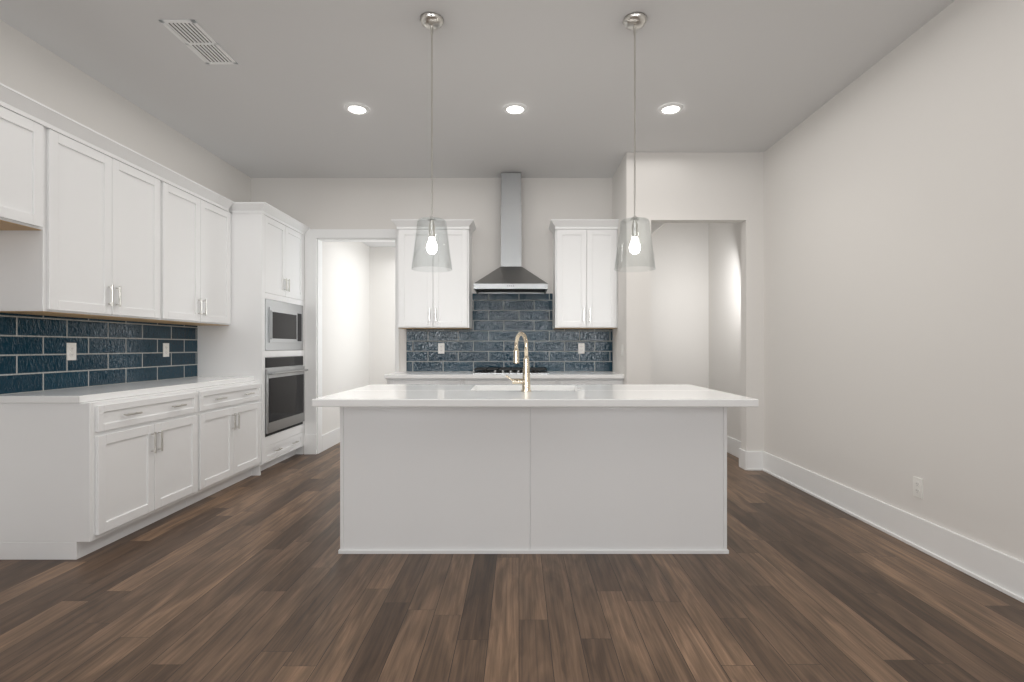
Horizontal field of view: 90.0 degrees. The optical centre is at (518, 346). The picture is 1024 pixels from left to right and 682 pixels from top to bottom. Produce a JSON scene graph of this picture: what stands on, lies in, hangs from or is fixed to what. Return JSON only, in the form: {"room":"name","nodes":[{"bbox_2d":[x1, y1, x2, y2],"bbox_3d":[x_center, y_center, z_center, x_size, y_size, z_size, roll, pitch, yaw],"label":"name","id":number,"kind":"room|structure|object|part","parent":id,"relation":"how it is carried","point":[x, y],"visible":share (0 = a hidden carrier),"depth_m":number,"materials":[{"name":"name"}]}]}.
{"room":"kitchen","nodes":[
{"label":"kitchen","id":0,"kind":"room"},
{"bbox_2d":[0,20,250,384],"bbox_3d":[-3.070,-0.350,2.340,0.120,3.100,11.320,0,0,0],"label":"wall","id":1,"kind":"structure","parent":0,"point":[34,70],"depth_m":3.73,"materials":[{"name":"white paint"}]},
{"bbox_2d":[0,87,31,226],"bbox_3d":[-2.845,-0.996,2.585,0.329,0.664,0.637,0,0,0],"label":"upper cabinet","id":2,"kind":"object","parent":1,"relation":"attached to","point":[15,111],"depth_m":2.73,"materials":[{"name":"white wood"}]},
{"bbox_2d":[0,103,171,322],"bbox_3d":[-2.845,-0.766,3.373,0.329,1.124,1.089,0,0,0],"label":"upper cabinet","id":3,"kind":"object","parent":1,"relation":"attached to","point":[94,224],"depth_m":3.20,"materials":[{"name":"white wood"}]},
{"bbox_2d":[0,313,196,393],"bbox_3d":[-3.005,0.038,3.269,0.008,0.474,3.019,0,0,0],"label":"backsplash","id":4,"kind":"structure","parent":1,"relation":"attached to","point":[33,353],"depth_m":3.56,"materials":[{"name":"blue tile"}]},
{"bbox_2d":[66,343,75,359],"bbox_3d":[-2.997,0.030,3.430,0.006,0.116,0.072,0,0,0],"label":"electrical outlet","id":5,"kind":"object","parent":4,"relation":"attached to","point":[70,351],"visible":1,"depth_m":3.42,"materials":[{"name":"white plastic"}]},
{"bbox_2d":[163,343,168,356],"bbox_3d":[-2.997,0.025,4.350,0.006,0.116,0.072,0,0,0],"label":"electrical outlet","id":6,"kind":"object","parent":4,"relation":"attached to","point":[165,349],"visible":1,"depth_m":4.34,"materials":[{"name":"white plastic"}]},
{"bbox_2d":[168,175,232,325],"bbox_3d":[-2.845,-0.766,4.272,0.329,1.124,1.011,0,0,0],"label":"upper cabinet","id":7,"kind":"object","parent":1,"relation":"attached to","point":[201,220],"depth_m":4.30,"materials":[{"name":"white wood"}]},
{"bbox_2d":[322,242,369,434],"bbox_3d":[-2.330,-0.350,6.885,0.120,3.100,2.030,0,0,0],"label":"wall","id":8,"kind":"structure","parent":0,"point":[358,314],"depth_m":6.62,"materials":[{"name":"white paint"}]},
{"bbox_2d":[322,427,339,451],"bbox_3d":[-2.261,1.107,6.825,0.019,0.185,1.910,0,0,0],"label":"baseboard","id":9,"kind":"structure","parent":8,"relation":"attached to","point":[331,438],"depth_m":6.12,"materials":[{"name":"white wood"}]},
{"bbox_2d":[363,242,394,246],"bbox_3d":[-1.510,-1.710,6.885,1.520,0.379,2.030,0,0,0],"label":"ceiling","id":10,"kind":"structure","parent":0,"point":[380,244],"depth_m":7.59,"materials":[{"name":"white paint"}]},
{"bbox_2d":[370,247,394,384],"bbox_3d":[-1.520,-0.350,7.840,1.500,3.100,0.120,0,0,0],"label":"wall","id":11,"kind":"structure","parent":0,"point":[382,259],"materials":[{"name":"white paint"}]},
{"bbox_2d":[251,178,611,453],"bbox_3d":[-0.980,-0.350,5.810,4.060,3.100,0.120,0,0,0],"label":"wall","id":12,"kind":"structure","parent":0,"point":[346,203],"depth_m":5.75,"materials":[{"name":"white paint"}]},
{"bbox_2d":[304,229,398,453],"bbox_3d":[-1.875,-0.060,5.797,1.059,2.520,0.146,0,0,0],"label":"door frame","id":13,"kind":"structure","parent":12,"relation":"attached to","point":[315,239],"depth_m":5.73,"materials":[{"name":"white wood"}]},
{"bbox_2d":[391,219,475,328],"bbox_3d":[-0.910,-0.770,5.558,0.860,1.140,0.383,0,0,0],"label":"upper cabinet","id":14,"kind":"object","parent":12,"relation":"attached to","point":[436,299],"visible":0.85,"depth_m":5.43,"materials":[{"name":"white wood"}]},
{"bbox_2d":[406,294,612,371],"bbox_3d":[-0.106,-0.163,5.745,2.311,0.874,0.008,0,0,0],"label":"backsplash","id":15,"kind":"structure","parent":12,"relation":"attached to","point":[500,322],"depth_m":5.74,"materials":[{"name":"blue tile"}]},
{"bbox_2d":[438,343,444,353],"bbox_3d":[-0.870,0.015,5.737,0.072,0.116,0.006,0,0,0],"label":"electrical outlet","id":16,"kind":"object","parent":15,"relation":"attached to","point":[441,348],"visible":1,"depth_m":5.74,"materials":[{"name":"white plastic"}]},
{"bbox_2d":[578,343,584,353],"bbox_3d":[0.700,0.015,5.737,0.072,0.116,0.006,0,0,0],"label":"electrical outlet","id":17,"kind":"object","parent":15,"relation":"attached to","point":[581,348],"visible":1,"depth_m":5.74,"materials":[{"name":"white plastic"}]},
{"bbox_2d":[473,173,547,293],"bbox_3d":[-0.085,-1.242,5.489,0.762,1.293,0.503,0,0,0],"label":"range hood","id":18,"kind":"object","parent":12,"relation":"attached to","point":[511,275],"visible":1,"depth_m":5.54,"materials":[{"name":"silver metal"}]},
{"bbox_2d":[549,219,618,328],"bbox_3d":[0.692,-0.770,5.558,0.714,1.140,0.383,0,0,0],"label":"upper cabinet","id":19,"kind":"object","parent":12,"relation":"attached to","point":[585,284],"visible":1,"depth_m":5.43,"materials":[{"name":"white wood"}]},
{"bbox_2d":[0,0,954,177],"bbox_3d":[-0.310,-1.950,2.400,6.000,0.100,11.800,0,0,0],"label":"ceiling","id":20,"kind":"structure","parent":0,"point":[746,75],"depth_m":3.54,"materials":[{"name":"white paint"}]},
{"bbox_2d":[159,20,237,63],"bbox_3d":[-1.988,-1.896,3.200,0.205,0.007,0.460,0,0,0],"label":"ceiling vent","id":21,"kind":"object","parent":20,"relation":"in","point":[197,39],"visible":1,"depth_m":3.17,"materials":[{"name":"white metal"}]},
{"bbox_2d":[345,103,368,114],"bbox_3d":[-1.290,-1.893,4.080,0.190,0.012,0.190,0,0,0],"label":"recessed light","id":22,"kind":"object","parent":20,"relation":"in","point":[357,108],"visible":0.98,"depth_m":4.06,"materials":[{"name":"white plastic"}]},
{"bbox_2d":[420,12,443,253],"bbox_3d":[-0.505,-1.220,2.970,0.136,1.359,0.136,0,0,0],"label":"light","id":23,"kind":"object","parent":20,"relation":"hanging from","point":[432,249],"depth_m":2.96,"materials":[{"name":"silver metal"}]},
{"bbox_2d":[411,217,451,271],"bbox_3d":[-0.505,-0.593,2.970,0.234,0.286,0.234,0,0,0],"label":"shade","id":24,"kind":"object","parent":23,"relation":"attached to","point":[439,219],"visible":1,"depth_m":2.94,"materials":[{"name":"clear glass"}]},
{"bbox_3d":[-0.505,-1.267,2.970,0.136,1.264,0.136,0,0,0],"label":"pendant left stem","id":25,"kind":"part","parent":23,"relation":"part of","materials":[{"name":"silver metal"}]},
{"bbox_2d":[503,103,526,114],"bbox_3d":[-0.030,-1.893,4.080,0.190,0.012,0.190,0,0,0],"label":"recessed light","id":26,"kind":"object","parent":20,"relation":"in","point":[515,108],"visible":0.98,"depth_m":4.06,"materials":[{"name":"white plastic"}]},
{"bbox_2d":[623,12,646,253],"bbox_3d":[0.672,-1.220,2.970,0.136,1.359,0.136,0,0,0],"label":"light","id":27,"kind":"object","parent":20,"relation":"hanging from","point":[634,242],"depth_m":2.96,"materials":[{"name":"silver metal"}]},
{"bbox_3d":[0.672,-1.267,2.970,0.136,1.264,0.136,0,0,0],"label":"pendant right stem","id":28,"kind":"part","parent":27,"relation":"part of","materials":[{"name":"silver metal"}]},
{"bbox_2d":[614,217,655,271],"bbox_3d":[0.672,-0.593,2.970,0.234,0.286,0.234,0,0,0],"label":"shade","id":29,"kind":"object","parent":27,"relation":"attached to","point":[644,241],"visible":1,"depth_m":2.94,"materials":[{"name":"clear glass"}]},
{"bbox_2d":[658,103,682,114],"bbox_3d":[1.210,-1.893,4.080,0.190,0.012,0.190,0,0,0],"label":"recessed light","id":30,"kind":"object","parent":20,"relation":"in","point":[670,108],"visible":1,"depth_m":4.06,"materials":[{"name":"white plastic"}]},
{"bbox_2d":[0,442,1023,681],"bbox_3d":[-0.310,1.230,2.400,6.000,0.060,11.800,0,0,0],"label":"floor","id":31,"kind":"structure","parent":0,"point":[254,579],"depth_m":2.36,"materials":[{"name":"brown wood"}]},
{"bbox_2d":[0,387,207,559],"bbox_3d":[-2.704,0.758,3.403,0.608,0.884,1.031,0,0,0],"label":"base cabinet","id":32,"kind":"object","parent":31,"relation":"on","point":[78,480],"depth_m":2.92,"materials":[{"name":"white wood"}]},
{"bbox_2d":[0,377,253,402],"bbox_3d":[-2.740,0.295,3.827,0.539,0.040,1.904,0,0,0],"label":"countertop","id":33,"kind":"structure","parent":32,"relation":"on","point":[89,393],"depth_m":3.32,"materials":[{"name":"white stone"}]},
{"bbox_2d":[208,381,260,495],"bbox_3d":[-2.704,0.758,4.273,0.608,0.884,1.012,0,0,0],"label":"base cabinet","id":34,"kind":"object","parent":31,"relation":"on","point":[234,410],"depth_m":4.30,"materials":[{"name":"white wood"}]},
{"bbox_2d":[197,202,309,475],"bbox_3d":[-2.678,-0.070,5.239,0.663,2.540,1.018,0,0,0],"label":"tall cabinet","id":35,"kind":"object","parent":31,"relation":"on","point":[267,251],"visible":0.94,"depth_m":4.78,"materials":[{"name":"white wood"}]},
{"bbox_2d":[265,299,302,349],"bbox_3d":[-2.595,-0.212,5.264,0.450,0.489,0.844,0,0,0],"label":"microwave","id":36,"kind":"object","parent":35,"relation":"in","point":[283,325],"visible":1,"depth_m":5.18,"materials":[{"name":"silver metal"}]},
{"bbox_2d":[265,356,307,436],"bbox_3d":[-2.597,0.475,5.264,0.546,0.754,0.844,0,0,0],"label":"wall oven","id":37,"kind":"object","parent":35,"relation":"in","point":[284,392],"visible":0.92,"depth_m":5.17,"materials":[{"name":"silver metal"}]},
{"bbox_2d":[387,379,622,383],"bbox_3d":[-0.140,0.758,5.418,2.377,0.884,0.661,0,0,0],"label":"base cabinet","id":38,"kind":"object","parent":31,"relation":"on","point":[503,381],"depth_m":5.12,"materials":[{"name":"white"}]},
{"bbox_2d":[384,372,623,378],"bbox_3d":[-0.145,0.295,5.420,2.389,0.040,0.659,0,0,0],"label":"countertop","id":39,"kind":"structure","parent":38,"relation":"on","point":[471,375],"depth_m":5.09,"materials":[{"name":"white stone"}]},
{"bbox_2d":[473,367,547,373],"bbox_3d":[-0.085,0.250,5.455,0.770,0.050,0.500,0,0,0],"label":"cooktop","id":40,"kind":"object","parent":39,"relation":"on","point":[509,370],"visible":0.85,"depth_m":5.29,"materials":[{"name":"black metal"}]},
{"bbox_2d":[338,407,728,553],"bbox_3d":[0.085,0.758,3.349,2.266,0.884,0.763,0,0,0],"label":"kitchen island","id":41,"kind":"object","parent":31,"relation":"on","point":[533,480],"visible":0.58,"depth_m":2.98,"materials":[{"name":"white wood"}]},
{"bbox_2d":[312,384,757,406],"bbox_3d":[0.085,0.295,3.235,2.350,0.040,1.090,0,0,0],"label":"island countertop","id":42,"kind":"structure","parent":41,"relation":"on","point":[538,395],"depth_m":2.85,"materials":[{"name":"white stone"}]},
{"bbox_2d":[506,332,530,391],"bbox_3d":[-0.004,0.089,3.226,0.160,0.371,0.184,0,0,0],"label":"faucet","id":43,"kind":"object","parent":42,"relation":"on","point":[524,381],"visible":1,"depth_m":3.15,"materials":[{"name":"gold"}]},
{"bbox_2d":[612,165,619,372],"bbox_3d":[1.170,-0.350,5.495,0.240,3.100,0.750,0,0,0],"label":"wall","id":44,"kind":"structure","parent":0,"point":[616,178],"depth_m":5.46,"materials":[{"name":"white paint"}]},
{"bbox_2d":[651,223,708,388],"bbox_3d":[1.840,-0.350,6.235,1.100,3.100,0.670,0,0,0],"label":"wall","id":45,"kind":"structure","parent":0,"point":[680,314],"depth_m":6.45,"materials":[{"name":"white paint"}]},
{"bbox_2d":[620,152,763,450],"bbox_3d":[1.720,-0.350,5.060,1.340,3.100,0.120,0,0,0],"label":"wall","id":46,"kind":"structure","parent":0,"point":[699,187],"depth_m":5.00,"materials":[{"name":"white paint"}]},
{"bbox_2d":[709,0,1023,561],"bbox_3d":[2.450,-0.350,2.340,0.120,3.100,11.320,0,0,0],"label":"wall","id":47,"kind":"structure","parent":0,"point":[893,271],"depth_m":3.15,"materials":[{"name":"white paint"}]},
{"bbox_2d":[727,436,757,470],"bbox_3d":[2.380,1.107,5.785,0.019,0.185,1.330,0,0,0],"label":"baseboard","id":48,"kind":"structure","parent":47,"relation":"attached to","point":[750,458],"depth_m":5.07,"materials":[{"name":"white wood"}]},
{"bbox_2d":[758,451,1023,602],"bbox_3d":[2.376,1.107,0.900,0.028,0.185,8.200,0,0,0],"label":"baseboard","id":49,"kind":"structure","parent":47,"relation":"attached to","point":[997,570],"depth_m":3.07,"materials":[{"name":"white wood"}]},
{"bbox_2d":[913,476,922,498],"bbox_3d":[2.386,0.840,3.065,0.006,0.116,0.072,0,0,0],"label":"electrical outlet","id":50,"kind":"object","parent":47,"relation":"attached to","point":[917,487],"visible":1,"depth_m":3.06,"materials":[{"name":"white plastic"}]}
]}

